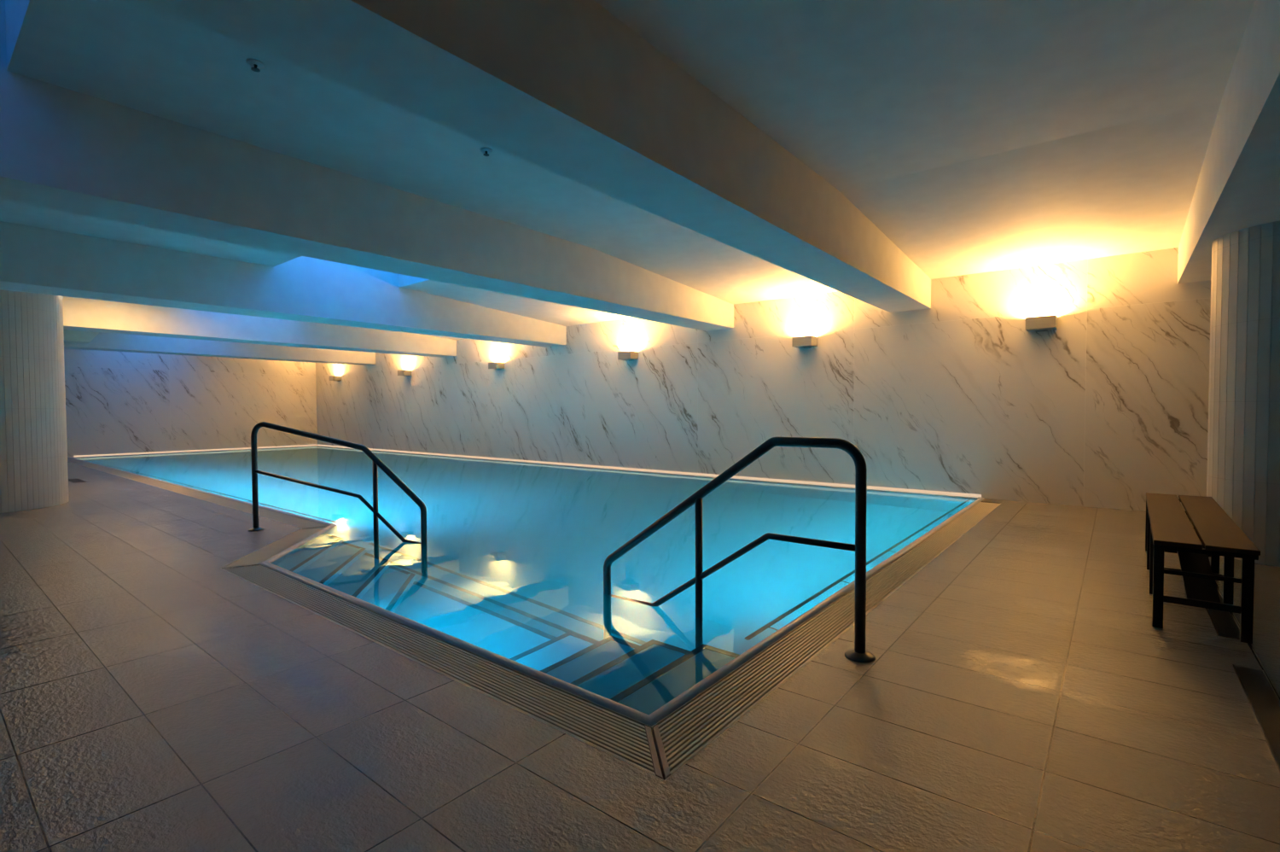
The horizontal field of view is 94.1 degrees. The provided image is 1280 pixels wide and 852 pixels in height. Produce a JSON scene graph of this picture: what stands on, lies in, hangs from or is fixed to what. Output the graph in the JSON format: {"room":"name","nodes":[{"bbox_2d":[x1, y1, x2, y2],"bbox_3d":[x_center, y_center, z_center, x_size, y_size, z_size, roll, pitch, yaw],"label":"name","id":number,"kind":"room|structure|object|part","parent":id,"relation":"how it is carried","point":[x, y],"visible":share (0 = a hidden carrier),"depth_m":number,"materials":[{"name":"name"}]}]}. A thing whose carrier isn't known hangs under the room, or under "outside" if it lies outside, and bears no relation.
{"room":"spa","nodes":[
{"label":"spa","id":0,"kind":"room"},
{"bbox_2d":[64,348,317,457],"bbox_3d":[-14.861,-1.172,15.784,0.200,4.000,11.906,1,2,39],"label":"wall","id":1,"kind":"structure","parent":0,"point":[117,402],"depth_m":17.41,"materials":[{"name":"stone"}]},
{"bbox_2d":[0,0,1255,340],"bbox_3d":[-5.731,-2.417,8.494,23.530,0.857,12.006,1,2,39],"label":"ceiling","id":2,"kind":"structure","parent":0,"point":[975,136],"depth_m":4.10,"materials":[{"name":"white paint"}]},
{"bbox_2d":[63,329,98,343],"bbox_3d":[-11.911,-2.026,12.314,0.458,0.553,1.020,1,2,39],"label":"duct","id":3,"kind":"object","parent":2,"relation":"attached to","point":[73,336],"visible":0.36,"depth_m":12.35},
{"bbox_2d":[63,331,85,339],"bbox_3d":[-11.772,-1.850,12.131,0.006,0.130,0.700,1,2,39],"label":"grille","id":4,"kind":"object","parent":3,"relation":"attached to","point":[67,335],"depth_m":12.28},
{"bbox_2d":[64,331,375,365],"bbox_3d":[-11.783,-2.365,13.473,0.640,1.315,11.606,1,2,39],"label":"ceiling beam","id":5,"kind":"structure","parent":2,"relation":"attached to","point":[102,341],"depth_m":14.69,"materials":[{"name":"white paint"}]},
{"bbox_2d":[246,58,264,72],"bbox_3d":[-2.227,-2.081,3.453,0.090,0.039,0.090,1,2,39],"label":"sprinkler","id":6,"kind":"object","parent":2,"relation":"attached to","point":[256,65],"visible":1,"depth_m":3.44,"materials":[{"name":"grey metal"}]},
{"bbox_2d":[62,296,456,357],"bbox_3d":[-8.575,-2.308,10.905,0.640,1.315,11.606,1,2,39],"label":"ceiling beam","id":7,"kind":"structure","parent":2,"relation":"attached to","point":[81,314],"depth_m":11.47,"materials":[{"name":"white paint"}]},
{"bbox_2d":[0,221,566,347],"bbox_3d":[-5.456,-2.252,8.407,0.640,1.315,11.606,1,2,39],"label":"ceiling beam","id":8,"kind":"structure","parent":2,"relation":"attached to","point":[33,259],"depth_m":8.06,"materials":[{"name":"white paint"}]},
{"bbox_2d":[0,0,733,331],"bbox_3d":[-2.242,-2.195,5.834,0.566,1.315,11.606,1,2,39],"label":"ceiling beam","id":9,"kind":"structure","parent":2,"relation":"attached to","point":[63,149],"depth_m":4.68,"materials":[{"name":"white paint"}]},
{"bbox_2d":[480,147,492,156],"bbox_3d":[-1.191,-2.118,4.618,0.090,0.039,0.090,1,2,39],"label":"sprinkler","id":10,"kind":"object","parent":2,"relation":"attached to","point":[486,150],"visible":1,"depth_m":4.61,"materials":[{"name":"grey metal"}]},
{"bbox_2d":[140,0,930,312],"bbox_3d":[0.189,-1.872,3.896,0.548,0.755,11.606,1,2,39],"label":"ceiling beam","id":11,"kind":"structure","parent":2,"relation":"attached to","point":[565,88],"depth_m":3.04,"materials":[{"name":"white paint"}]},
{"bbox_2d":[1177,0,1279,283],"bbox_3d":[2.875,-1.853,1.745,1.245,0.817,11.606,1,2,39],"label":"ceiling beam","id":12,"kind":"structure","parent":2,"relation":"attached to","point":[1237,188],"depth_m":3.61,"materials":[{"name":"white paint"}]},
{"bbox_2d":[0,461,1279,851],"bbox_3d":[-5.741,1.049,8.559,23.730,0.120,11.926,1,2,39],"label":"floor","id":13,"kind":"structure","parent":0,"point":[1021,691],"depth_m":2.27,"materials":[{"name":"tile"}]},
{"bbox_2d":[0,289,68,512],"bbox_3d":[-8.305,-0.595,7.456,1.600,3.250,1.600,1,2,39],"label":"tiled column","id":14,"kind":"structure","parent":13,"relation":"on","point":[33,447],"depth_m":7.36,"materials":[{"name":"tile"}]},
{"bbox_2d":[68,478,84,482],"bbox_3d":[-9.866,0.952,10.421,0.760,0.006,0.160,1,2,39],"label":"floor hatch","id":15,"kind":"object","parent":13,"relation":"on","point":[69,480],"visible":0.86,"depth_m":10.35,"materials":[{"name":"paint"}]},
{"bbox_2d":[67,457,329,529],"bbox_3d":[-9.164,0.971,10.824,14.953,0.060,0.235,1,2,39],"label":"grate","id":16,"kind":"object","parent":13,"relation":"in","point":[297,521],"visible":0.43,"depth_m":8.13,"materials":[{"name":"beige plastic"}]},
{"bbox_2d":[221,526,325,569],"bbox_3d":[-3.230,1.095,5.401,0.235,0.060,1.669,-1,2,-10],"label":"grate","id":17,"kind":"object","parent":13,"relation":"in","point":[263,554],"visible":0.66,"depth_m":5.20,"materials":[{"name":"beige plastic"}]},
{"bbox_2d":[247,421,427,543],"bbox_3d":[-2.938,1.033,5.716,2.112,2.142,0.140,0,2,18],"label":"handrail","id":18,"kind":"object","parent":13,"relation":"on","point":[376,462],"visible":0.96,"depth_m":5.63,"materials":[{"name":"grey metal"}]},
{"bbox_3d":[-3.877,1.038,6.017,0.140,0.027,0.140,0,2,18],"label":"plate","id":19,"kind":"part","parent":18,"relation":"part of","materials":[{"name":"grey metal"}]},
{"bbox_3d":[-2.918,0.765,5.702,2.020,0.652,0.033,0,2,18],"label":"rail","id":20,"kind":"part","parent":18,"relation":"part of","materials":[{"name":"grey metal"}]},
{"bbox_3d":[-2.462,1.134,5.566,0.043,1.644,0.043,0,2,18],"label":"post","id":21,"kind":"part","parent":18,"relation":"part of","materials":[{"name":"grey metal"}]},
{"bbox_2d":[221,564,664,780],"bbox_3d":[-1.490,1.144,3.334,4.211,0.061,0.235,1,2,39],"label":"grate","id":22,"kind":"object","parent":13,"relation":"in","point":[630,740],"visible":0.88,"depth_m":2.69,"materials":[{"name":"beige plastic"}]},
{"bbox_2d":[603,436,875,662],"bbox_3d":[0.442,1.027,3.382,1.736,1.954,0.140,1,2,39],"label":"handrail","id":23,"kind":"object","parent":13,"relation":"on","point":[858,654],"visible":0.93,"depth_m":3.11,"materials":[{"name":"grey metal"}]},
{"bbox_3d":[0.343,1.203,3.467,0.043,1.599,0.043,1,2,39],"label":"post","id":24,"kind":"part","parent":23,"relation":"part of","materials":[{"name":"grey metal"}]},
{"bbox_3d":[0.423,0.857,3.392,1.641,0.587,0.033,1,2,39],"label":"rail","id":25,"kind":"part","parent":23,"relation":"part of","materials":[{"name":"grey metal"}]},
{"bbox_3d":[1.065,1.103,2.885,0.140,0.027,0.140,1,2,39],"label":"plate","id":26,"kind":"part","parent":23,"relation":"part of","materials":[{"name":"grey metal"}]},
{"bbox_2d":[651,501,1001,780],"bbox_3d":[2.327,1.084,4.918,0.235,0.061,7.481,1,2,39],"label":"grate","id":27,"kind":"object","parent":13,"relation":"in","point":[687,730],"visible":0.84,"depth_m":2.82,"materials":[{"name":"beige plastic"}]},
{"bbox_2d":[980,498,1004,503],"bbox_3d":[4.570,0.997,7.717,0.234,0.062,0.306,1,2,39],"label":"grate","id":28,"kind":"object","parent":13,"relation":"in","point":[987,500],"depth_m":7.71,"materials":[{"name":"plastic"}]},
{"bbox_2d":[1145,492,1260,643],"bbox_3d":[3.691,0.834,4.016,0.405,0.480,2.330,1,2,39],"label":"bench","id":29,"kind":"object","parent":13,"relation":"on","point":[1169,527],"visible":1,"depth_m":3.30,"materials":[{"name":"black wood"}]},
{"bbox_3d":[4.252,0.825,4.979,0.044,0.440,0.032,1,2,39],"label":"leg","id":30,"kind":"part","parent":29,"relation":"part of","materials":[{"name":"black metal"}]},
{"bbox_3d":[3.778,0.843,4.404,0.044,0.440,0.032,1,2,39],"label":"leg","id":31,"kind":"part","parent":29,"relation":"part of","materials":[{"name":"black metal"}]},
{"bbox_3d":[3.304,0.860,3.830,0.044,0.440,0.032,1,2,39],"label":"leg","id":32,"kind":"part","parent":29,"relation":"part of","materials":[{"name":"black metal"}]},
{"bbox_3d":[2.831,0.878,3.255,0.044,0.440,0.032,1,2,39],"label":"leg","id":33,"kind":"part","parent":29,"relation":"part of","materials":[{"name":"black metal"}]},
{"bbox_3d":[4.042,0.847,4.187,0.044,0.440,0.032,1,2,39],"label":"leg","id":34,"kind":"part","parent":29,"relation":"part of","materials":[{"name":"black metal"}]},
{"bbox_3d":[3.568,0.865,3.612,0.044,0.440,0.032,1,2,39],"label":"leg","id":35,"kind":"part","parent":29,"relation":"part of","materials":[{"name":"black metal"}]},
{"bbox_3d":[3.095,0.883,3.038,0.044,0.440,0.032,1,2,39],"label":"leg","id":36,"kind":"part","parent":29,"relation":"part of","materials":[{"name":"black metal"}]},
{"bbox_2d":[1205,585,1239,639],"bbox_3d":[3.977,1.063,4.223,0.107,0.006,2.890,1,2,39],"label":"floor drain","id":37,"kind":"object","parent":13,"relation":"on","point":[1224,624],"visible":0.36,"depth_m":3.31,"materials":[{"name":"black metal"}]},
{"bbox_2d":[1206,220,1279,566],"bbox_3d":[5.190,-0.245,4.716,1.000,2.585,1.000,1,2,39],"label":"tiled column","id":38,"kind":"structure","parent":13,"relation":"on","point":[1243,471],"depth_m":4.61,"materials":[{"name":"tile"}]},
{"bbox_2d":[1214,579,1279,698],"bbox_3d":[2.895,1.108,2.778,0.005,0.006,6.700,1,2,39],"label":"floor strip","id":39,"kind":"object","parent":13,"relation":"on","point":[1250,644],"visible":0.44,"depth_m":2.81,"materials":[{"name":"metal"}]},
{"bbox_2d":[1232,663,1279,772],"bbox_3d":[1.773,1.149,1.467,0.101,0.006,3.250,1,2,39],"label":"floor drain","id":40,"kind":"object","parent":13,"relation":"on","point":[1264,701],"visible":1,"depth_m":2.41,"materials":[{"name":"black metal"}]},
{"bbox_2d":[315,247,1210,511],"bbox_3d":[-1.971,-0.957,13.222,23.730,3.600,0.200,1,2,39],"label":"wall","id":41,"kind":"structure","parent":0,"point":[1108,407],"depth_m":8.71,"materials":[{"name":"stone"}]},
{"bbox_2d":[329,375,341,381],"bbox_3d":[-9.840,-1.526,19.230,0.310,0.166,0.235,1,2,39],"label":"wall lamp","id":42,"kind":"object","parent":41,"relation":"attached to","point":[338,378],"visible":1,"depth_m":19.14,"materials":[{"name":"metal"}]},
{"bbox_2d":[397,369,411,376],"bbox_3d":[-6.562,-1.468,16.605,0.310,0.166,0.235,1,2,39],"label":"wall lamp","id":43,"kind":"object","parent":41,"relation":"attached to","point":[403,372],"visible":1,"depth_m":16.51,"materials":[{"name":"metal"}]},
{"bbox_2d":[488,361,504,369],"bbox_3d":[-3.393,-1.411,14.068,0.310,0.166,0.235,1,2,39],"label":"wall lamp","id":44,"kind":"object","parent":41,"relation":"attached to","point":[493,365],"visible":1,"depth_m":13.97,"materials":[{"name":"metal"}]},
{"bbox_2d":[617,350,638,360],"bbox_3d":[-0.232,-1.355,11.537,0.310,0.166,0.235,1,2,39],"label":"wall lamp","id":45,"kind":"object","parent":41,"relation":"attached to","point":[625,355],"visible":1,"depth_m":11.45,"materials":[{"name":"metal"}]},
{"bbox_2d":[791,335,817,348],"bbox_3d":[2.570,-1.305,9.293,0.310,0.166,0.235,1,2,39],"label":"wall lamp","id":46,"kind":"object","parent":41,"relation":"attached to","point":[806,341],"visible":1,"depth_m":9.22,"materials":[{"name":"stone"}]},
{"bbox_2d":[1025,314,1057,331],"bbox_3d":[4.966,-1.262,7.375,0.310,0.166,0.235,1,2,39],"label":"wall lamp","id":47,"kind":"object","parent":41,"relation":"attached to","point":[1038,323],"visible":1,"depth_m":7.29,"materials":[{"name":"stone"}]},
{"bbox_3d":[-5.507,1.520,11.405,19.950,1.180,7.176,1,2,39],"label":"basin","id":48,"kind":"object","parent":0,"visible":0},
{"bbox_2d":[74,446,977,714],"bbox_3d":[-5.500,1.538,11.343,19.886,1.246,7.112,1,2,39],"label":"pool water","id":49,"kind":"object","parent":48,"relation":"on","point":[510,564],"visible":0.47,"depth_m":5.17,"materials":[{"name":"blue liquid"}]},
{"bbox_2d":[69,457,983,749],"bbox_3d":[-5.504,0.976,11.340,20.020,0.151,7.246,1,2,39],"label":"pool edge","id":50,"kind":"object","parent":48,"relation":"on","point":[657,715],"visible":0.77,"depth_m":3.13,"materials":[{"name":"grey tile"}]},
{"bbox_2d":[74,444,981,499],"bbox_3d":[-5.167,1.501,11.805,19.980,1.312,6.124,1,2,39],"label":"ledge","id":51,"kind":"object","parent":48,"relation":"on","point":[677,473],"visible":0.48,"depth_m":11.49,"materials":[{"name":"grey stone"}]}
]}

